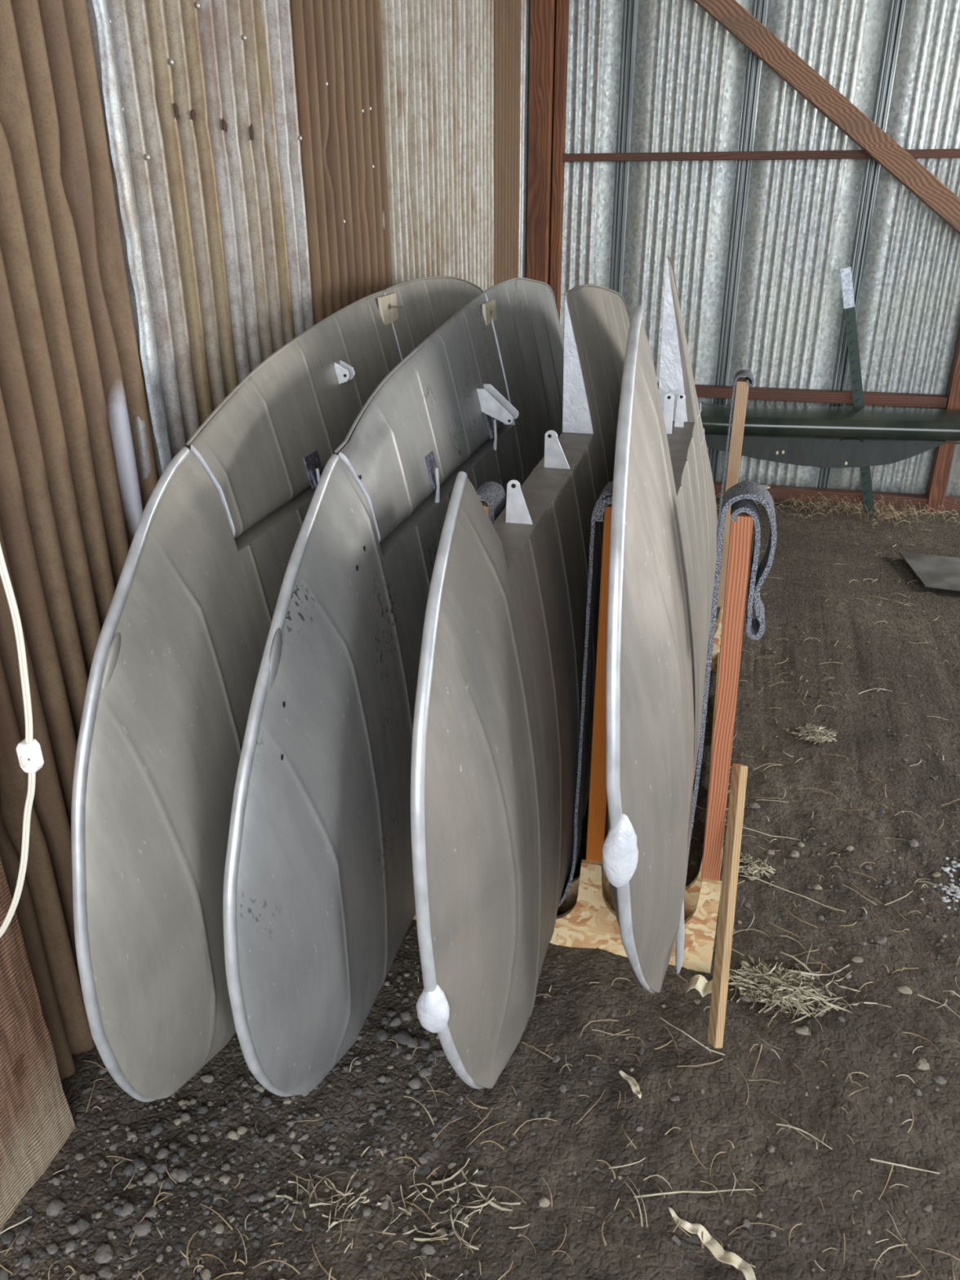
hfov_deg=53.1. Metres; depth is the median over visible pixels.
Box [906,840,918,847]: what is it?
pebble
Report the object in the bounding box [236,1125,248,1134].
pebble
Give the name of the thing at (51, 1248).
pebble
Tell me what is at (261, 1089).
pebble
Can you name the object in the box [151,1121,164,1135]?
pebble
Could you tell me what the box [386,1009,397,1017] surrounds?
pebble
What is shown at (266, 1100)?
pebble
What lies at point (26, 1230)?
pebble
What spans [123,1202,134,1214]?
pebble
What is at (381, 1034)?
pebble
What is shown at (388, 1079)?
pebble
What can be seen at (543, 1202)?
pebble
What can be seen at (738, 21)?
beam
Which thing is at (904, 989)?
pebble
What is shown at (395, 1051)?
pebble
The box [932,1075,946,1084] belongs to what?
pebble
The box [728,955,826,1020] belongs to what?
clump
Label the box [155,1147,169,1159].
pebble
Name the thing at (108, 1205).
pebble
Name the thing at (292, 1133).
pebble
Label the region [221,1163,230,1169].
pebble
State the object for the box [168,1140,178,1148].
pebble
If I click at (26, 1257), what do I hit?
pebble
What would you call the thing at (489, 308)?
tag
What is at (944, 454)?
trim
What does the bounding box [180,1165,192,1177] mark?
pebble
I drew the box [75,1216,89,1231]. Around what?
pebble
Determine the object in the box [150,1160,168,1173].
pebble
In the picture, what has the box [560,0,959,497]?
wall
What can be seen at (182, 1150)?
pebble
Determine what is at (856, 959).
pebble
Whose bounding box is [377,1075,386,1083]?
pebble
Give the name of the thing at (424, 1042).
pebble
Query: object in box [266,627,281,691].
light
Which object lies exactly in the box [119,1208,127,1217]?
pebble
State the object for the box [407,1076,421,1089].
pebble
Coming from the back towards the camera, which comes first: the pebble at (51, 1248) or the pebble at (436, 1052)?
the pebble at (436, 1052)
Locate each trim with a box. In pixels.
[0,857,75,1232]
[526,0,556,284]
[549,0,569,320]
[562,148,959,161]
[657,382,947,408]
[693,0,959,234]
[713,481,959,511]
[925,328,959,511]
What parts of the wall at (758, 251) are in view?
galvanised panel, galvanised panel, galvanised panel, galvanised panel, galvanised panel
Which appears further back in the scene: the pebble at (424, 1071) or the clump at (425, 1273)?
the pebble at (424, 1071)
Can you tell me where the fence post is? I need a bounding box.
[840,266,874,512]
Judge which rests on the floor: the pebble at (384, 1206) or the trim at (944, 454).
the pebble at (384, 1206)
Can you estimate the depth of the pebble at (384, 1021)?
2.10 m
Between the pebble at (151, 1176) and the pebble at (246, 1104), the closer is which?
the pebble at (151, 1176)
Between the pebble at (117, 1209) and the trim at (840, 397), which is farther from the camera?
the trim at (840, 397)
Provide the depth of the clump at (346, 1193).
1.72 m
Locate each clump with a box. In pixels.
[275,1170,369,1232]
[375,1158,520,1250]
[419,1257,462,1279]
[728,945,904,1035]
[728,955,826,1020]
[738,852,777,878]
[790,721,837,744]
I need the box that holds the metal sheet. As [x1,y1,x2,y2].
[898,551,959,591]
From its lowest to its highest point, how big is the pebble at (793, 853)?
0.019 m
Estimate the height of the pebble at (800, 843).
0.012 m
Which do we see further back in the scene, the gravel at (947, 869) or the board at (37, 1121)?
the gravel at (947, 869)
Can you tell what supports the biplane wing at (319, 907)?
attached to the storage rack
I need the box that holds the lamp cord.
[0,542,44,937]
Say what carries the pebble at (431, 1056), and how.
on the floor
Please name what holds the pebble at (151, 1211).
on the floor
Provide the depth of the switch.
1.05 m
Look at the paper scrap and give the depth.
2.15 m
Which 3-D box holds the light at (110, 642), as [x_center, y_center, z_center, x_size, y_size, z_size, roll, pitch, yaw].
[-0.607,0.060,1.571,0.021,0.124,0.086,6,26,13]
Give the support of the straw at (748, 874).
on the floor
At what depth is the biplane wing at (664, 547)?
1.66 m
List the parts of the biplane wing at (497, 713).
hinge plate, hinge plate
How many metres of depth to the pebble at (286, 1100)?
1.92 m
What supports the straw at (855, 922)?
on the floor
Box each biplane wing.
[71,275,483,1102]
[222,277,564,1097]
[410,284,630,1088]
[602,255,718,993]
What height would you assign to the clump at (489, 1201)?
0.027 m
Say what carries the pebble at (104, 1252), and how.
on the floor
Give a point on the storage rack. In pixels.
(590, 921)
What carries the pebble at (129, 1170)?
on the floor
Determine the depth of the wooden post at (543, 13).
4.99 m
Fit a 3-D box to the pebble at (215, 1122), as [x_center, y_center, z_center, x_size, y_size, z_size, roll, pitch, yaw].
[-0.522,0.945,1.881,0.022,0.011,0.016,1,25,2]
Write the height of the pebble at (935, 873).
0.013 m
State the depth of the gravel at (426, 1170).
1.80 m
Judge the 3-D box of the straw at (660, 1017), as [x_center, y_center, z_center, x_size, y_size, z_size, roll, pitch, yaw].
[0.449,0.844,2.048,0.158,0.015,0.015,21,32,37]
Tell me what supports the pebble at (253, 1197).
on the floor
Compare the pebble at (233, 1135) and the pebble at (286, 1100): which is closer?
the pebble at (233, 1135)
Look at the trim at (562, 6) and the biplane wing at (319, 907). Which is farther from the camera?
the trim at (562, 6)
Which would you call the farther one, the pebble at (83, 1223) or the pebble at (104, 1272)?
the pebble at (83, 1223)
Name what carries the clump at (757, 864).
on the floor
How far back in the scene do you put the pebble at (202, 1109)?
1.91 m
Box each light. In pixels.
[101,632,120,688]
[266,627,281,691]
[416,984,449,1032]
[602,813,638,888]
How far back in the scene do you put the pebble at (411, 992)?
2.16 m
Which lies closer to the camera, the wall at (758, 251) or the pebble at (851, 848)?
the pebble at (851, 848)
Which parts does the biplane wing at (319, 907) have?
hinge arm, hinge arm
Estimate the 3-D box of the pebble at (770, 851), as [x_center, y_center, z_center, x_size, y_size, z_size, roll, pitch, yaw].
[0.795,0.580,2.628,0.020,0.014,0.017,6,26,13]
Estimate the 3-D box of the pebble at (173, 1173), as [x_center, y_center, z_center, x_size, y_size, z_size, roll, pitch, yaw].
[-0.566,0.990,1.782,0.024,0.018,0.020,6,26,13]
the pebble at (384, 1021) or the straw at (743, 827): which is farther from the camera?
the straw at (743, 827)
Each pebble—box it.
[0,1231,14,1244]
[0,1267,8,1279]
[19,1253,31,1262]
[20,1225,31,1237]
[45,1198,64,1216]
[46,1243,58,1254]
[51,1176,62,1185]
[65,1240,76,1250]
[66,1222,79,1235]
[74,1151,84,1160]
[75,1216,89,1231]
[94,1242,112,1263]
[97,1266,112,1278]
[102,1201,111,1209]
[112,1204,123,1215]
[117,1198,128,1205]
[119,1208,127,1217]
[122,1164,135,1176]
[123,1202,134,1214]
[128,1156,140,1168]
[130,1246,137,1254]
[132,1218,151,1236]
[137,1157,146,1168]
[142,1170,158,1183]
[145,1205,157,1217]
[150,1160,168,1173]
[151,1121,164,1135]
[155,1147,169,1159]
[156,1179,163,1188]
[161,1176,173,1190]
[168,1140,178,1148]
[168,1168,178,1180]
[173,1116,182,1125]
[175,1168,188,1182]
[177,1099,189,1106]
[177,1146,187,1156]
[180,1112,191,1121]
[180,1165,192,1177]
[186,1133,198,1142]
[197,1105,208,1114]
[200,1072,214,1083]
[200,1133,209,1142]
[200,1268,211,1279]
[207,1118,218,1126]
[214,1222,224,1233]
[218,1173,231,1184]
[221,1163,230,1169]
[226,1129,239,1139]
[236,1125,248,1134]
[243,1101,249,1109]
[248,1191,262,1202]
[253,1082,262,1088]
[256,1085,265,1092]
[261,1095,272,1106]
[265,1133,275,1142]
[283,1097,291,1103]
[288,1130,296,1137]
[290,1142,301,1153]
[295,1187,303,1195]
[354,1087,363,1095]
[362,1206,371,1216]
[375,1028,388,1040]
[376,1108,386,1115]
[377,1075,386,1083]
[379,1195,391,1203]
[379,1199,389,1209]
[380,1018,390,1024]
[384,1074,391,1083]
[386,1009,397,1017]
[390,1017,401,1026]
[391,1044,402,1055]
[400,1010,411,1020]
[405,1053,412,1059]
[407,1037,418,1048]
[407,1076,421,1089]
[408,989,413,995]
[414,1061,423,1070]
[418,1067,431,1077]
[419,1037,431,1048]
[420,1244,435,1254]
[422,1029,430,1035]
[426,1053,435,1061]
[431,1049,440,1057]
[435,1226,447,1237]
[438,1048,444,1056]
[460,1213,468,1222]
[537,1196,550,1207]
[740,995,755,1002]
[747,875,756,880]
[748,802,759,808]
[766,848,774,854]
[789,849,799,857]
[795,1026,809,1035]
[796,841,804,847]
[812,884,822,890]
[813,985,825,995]
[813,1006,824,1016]
[845,845,853,851]
[851,956,863,963]
[873,936,887,943]
[896,985,912,994]
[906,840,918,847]
[915,1058,929,1070]
[932,871,940,876]
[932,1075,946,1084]
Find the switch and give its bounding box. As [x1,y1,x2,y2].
[16,738,44,773]
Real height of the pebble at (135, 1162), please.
0.014 m
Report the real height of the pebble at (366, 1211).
0.011 m
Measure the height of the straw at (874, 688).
0.009 m
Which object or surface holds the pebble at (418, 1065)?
on the floor
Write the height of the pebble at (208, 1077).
0.019 m
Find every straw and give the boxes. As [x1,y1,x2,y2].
[0,502,959,1279]
[634,1188,753,1198]
[659,1017,724,1055]
[742,826,800,840]
[747,874,846,912]
[858,688,892,693]
[870,1158,939,1173]
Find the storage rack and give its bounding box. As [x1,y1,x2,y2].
[413,369,777,1048]
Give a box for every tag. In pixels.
[377,293,403,325]
[481,299,496,325]
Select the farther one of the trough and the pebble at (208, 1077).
the trough
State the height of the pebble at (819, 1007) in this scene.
0.016 m
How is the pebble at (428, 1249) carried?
on the floor
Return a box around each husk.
[617,1070,641,1097]
[667,1206,755,1279]
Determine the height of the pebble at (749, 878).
0.012 m
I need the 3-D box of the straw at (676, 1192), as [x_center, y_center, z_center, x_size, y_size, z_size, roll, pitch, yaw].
[0.386,0.992,1.727,0.220,0.019,0.009,-2,25,-4]
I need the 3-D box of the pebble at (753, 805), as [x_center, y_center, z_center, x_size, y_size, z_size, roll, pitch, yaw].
[0.803,0.484,2.812,0.034,0.017,0.021,6,26,13]
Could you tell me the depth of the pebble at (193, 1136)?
1.85 m
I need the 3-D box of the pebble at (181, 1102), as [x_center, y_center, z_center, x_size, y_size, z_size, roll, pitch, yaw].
[-0.595,0.930,1.930,0.021,0.014,0.015,6,26,13]
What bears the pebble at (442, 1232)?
on the floor
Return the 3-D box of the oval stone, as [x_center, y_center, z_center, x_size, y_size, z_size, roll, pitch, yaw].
[-0.163,0.850,2.052,0.044,0.026,0.033,6,26,13]
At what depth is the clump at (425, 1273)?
1.60 m
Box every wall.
[0,0,530,1079]
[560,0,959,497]
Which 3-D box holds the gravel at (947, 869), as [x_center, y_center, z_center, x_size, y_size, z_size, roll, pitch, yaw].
[1.280,0.658,2.453,0.351,0.026,0.289,-18,31,-33]
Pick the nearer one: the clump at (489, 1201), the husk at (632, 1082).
the clump at (489, 1201)
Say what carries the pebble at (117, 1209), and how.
on the floor
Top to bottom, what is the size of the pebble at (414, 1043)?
0.014 m
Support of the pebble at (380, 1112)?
on the floor
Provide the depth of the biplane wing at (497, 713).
1.63 m
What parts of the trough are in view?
dull fabric panel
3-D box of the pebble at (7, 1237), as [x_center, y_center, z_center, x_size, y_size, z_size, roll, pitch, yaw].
[-0.824,1.041,1.675,0.028,0.011,0.022,6,26,13]
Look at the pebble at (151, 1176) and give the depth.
1.77 m
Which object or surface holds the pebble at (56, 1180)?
on the floor
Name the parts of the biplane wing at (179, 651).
hinge arm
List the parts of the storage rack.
post, carpet strip, slotted panel, carpet strip, post, carpet strip, slotted panel, slotted panel, slotted panel, post, outrigger leg, carpet strip, post, carpet strip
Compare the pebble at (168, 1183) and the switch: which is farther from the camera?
the pebble at (168, 1183)
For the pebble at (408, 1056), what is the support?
on the floor
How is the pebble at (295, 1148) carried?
on the floor
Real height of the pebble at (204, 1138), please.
0.011 m
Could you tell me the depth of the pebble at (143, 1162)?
1.80 m
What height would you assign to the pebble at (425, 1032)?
0.009 m
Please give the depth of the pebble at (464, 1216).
1.69 m
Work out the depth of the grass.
5.27 m
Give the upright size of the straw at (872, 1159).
0.004 m
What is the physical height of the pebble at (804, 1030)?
0.016 m
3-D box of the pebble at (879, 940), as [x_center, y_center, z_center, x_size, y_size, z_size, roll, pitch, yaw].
[0.962,0.723,2.312,0.033,0.019,0.022,6,26,13]
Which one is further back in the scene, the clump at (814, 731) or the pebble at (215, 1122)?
the clump at (814, 731)
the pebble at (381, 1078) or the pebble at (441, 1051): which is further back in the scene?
the pebble at (441, 1051)
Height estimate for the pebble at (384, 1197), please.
0.010 m
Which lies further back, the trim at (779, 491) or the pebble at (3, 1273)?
the trim at (779, 491)
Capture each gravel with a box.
[0,604,959,1279]
[920,857,959,910]
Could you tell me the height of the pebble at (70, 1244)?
0.014 m
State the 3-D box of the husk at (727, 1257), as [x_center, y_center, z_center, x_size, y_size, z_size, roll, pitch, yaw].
[0.409,1.039,1.626,0.050,0.017,0.220,-16,30,-30]
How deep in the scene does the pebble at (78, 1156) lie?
1.81 m
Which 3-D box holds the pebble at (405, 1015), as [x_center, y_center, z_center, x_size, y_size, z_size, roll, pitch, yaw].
[-0.162,0.824,2.105,0.023,0.017,0.023,-8,26,-15]
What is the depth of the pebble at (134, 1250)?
1.65 m
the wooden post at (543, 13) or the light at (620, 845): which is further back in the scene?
the wooden post at (543, 13)
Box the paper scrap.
[685,974,712,997]
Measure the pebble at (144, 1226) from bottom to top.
0.017 m
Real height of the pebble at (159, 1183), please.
0.012 m
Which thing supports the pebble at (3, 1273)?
on the floor
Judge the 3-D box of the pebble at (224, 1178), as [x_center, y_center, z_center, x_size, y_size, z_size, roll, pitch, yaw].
[-0.472,0.995,1.776,0.021,0.012,0.017,6,26,13]
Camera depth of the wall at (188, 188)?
1.99 m
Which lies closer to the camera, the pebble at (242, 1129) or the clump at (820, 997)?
the pebble at (242, 1129)
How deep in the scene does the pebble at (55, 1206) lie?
1.72 m
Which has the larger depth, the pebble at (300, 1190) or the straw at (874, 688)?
the straw at (874, 688)
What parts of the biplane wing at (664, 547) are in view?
hinge plate, tie down rod, hinge plate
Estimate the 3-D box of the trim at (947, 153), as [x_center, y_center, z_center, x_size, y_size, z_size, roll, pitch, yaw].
[2.159,-2.377,4.701,3.630,0.038,0.075,6,26,13]
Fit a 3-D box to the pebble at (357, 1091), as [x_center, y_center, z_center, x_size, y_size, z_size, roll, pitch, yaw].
[-0.245,0.909,1.934,0.018,0.012,0.017,6,26,13]
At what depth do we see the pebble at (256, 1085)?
1.96 m
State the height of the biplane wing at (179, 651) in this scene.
1.321 m
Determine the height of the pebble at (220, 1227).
0.011 m
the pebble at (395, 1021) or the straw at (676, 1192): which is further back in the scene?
the pebble at (395, 1021)
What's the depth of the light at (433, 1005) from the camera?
1.53 m
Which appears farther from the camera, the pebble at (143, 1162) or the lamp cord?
the pebble at (143, 1162)
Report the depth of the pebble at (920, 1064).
1.99 m
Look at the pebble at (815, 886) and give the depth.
2.48 m
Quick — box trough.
[698,403,959,468]
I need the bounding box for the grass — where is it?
[715,488,959,537]
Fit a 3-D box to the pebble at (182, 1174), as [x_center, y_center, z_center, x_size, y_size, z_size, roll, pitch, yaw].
[-0.552,0.992,1.779,0.027,0.018,0.024,6,26,13]
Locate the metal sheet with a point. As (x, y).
(936, 571)
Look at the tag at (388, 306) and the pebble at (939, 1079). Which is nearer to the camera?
the pebble at (939, 1079)
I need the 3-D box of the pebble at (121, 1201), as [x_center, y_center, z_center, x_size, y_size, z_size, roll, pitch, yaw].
[-0.640,1.009,1.724,0.019,0.013,0.018,-5,26,-10]
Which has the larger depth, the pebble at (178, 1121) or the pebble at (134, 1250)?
the pebble at (178, 1121)
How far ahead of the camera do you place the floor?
1.94 m
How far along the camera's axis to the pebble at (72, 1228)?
1.68 m
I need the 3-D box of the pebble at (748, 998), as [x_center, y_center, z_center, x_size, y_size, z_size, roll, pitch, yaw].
[0.602,0.804,2.156,0.027,0.012,0.022,22,33,39]
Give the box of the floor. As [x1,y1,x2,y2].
[0,495,959,1279]
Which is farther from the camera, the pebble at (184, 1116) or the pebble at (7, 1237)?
the pebble at (184, 1116)

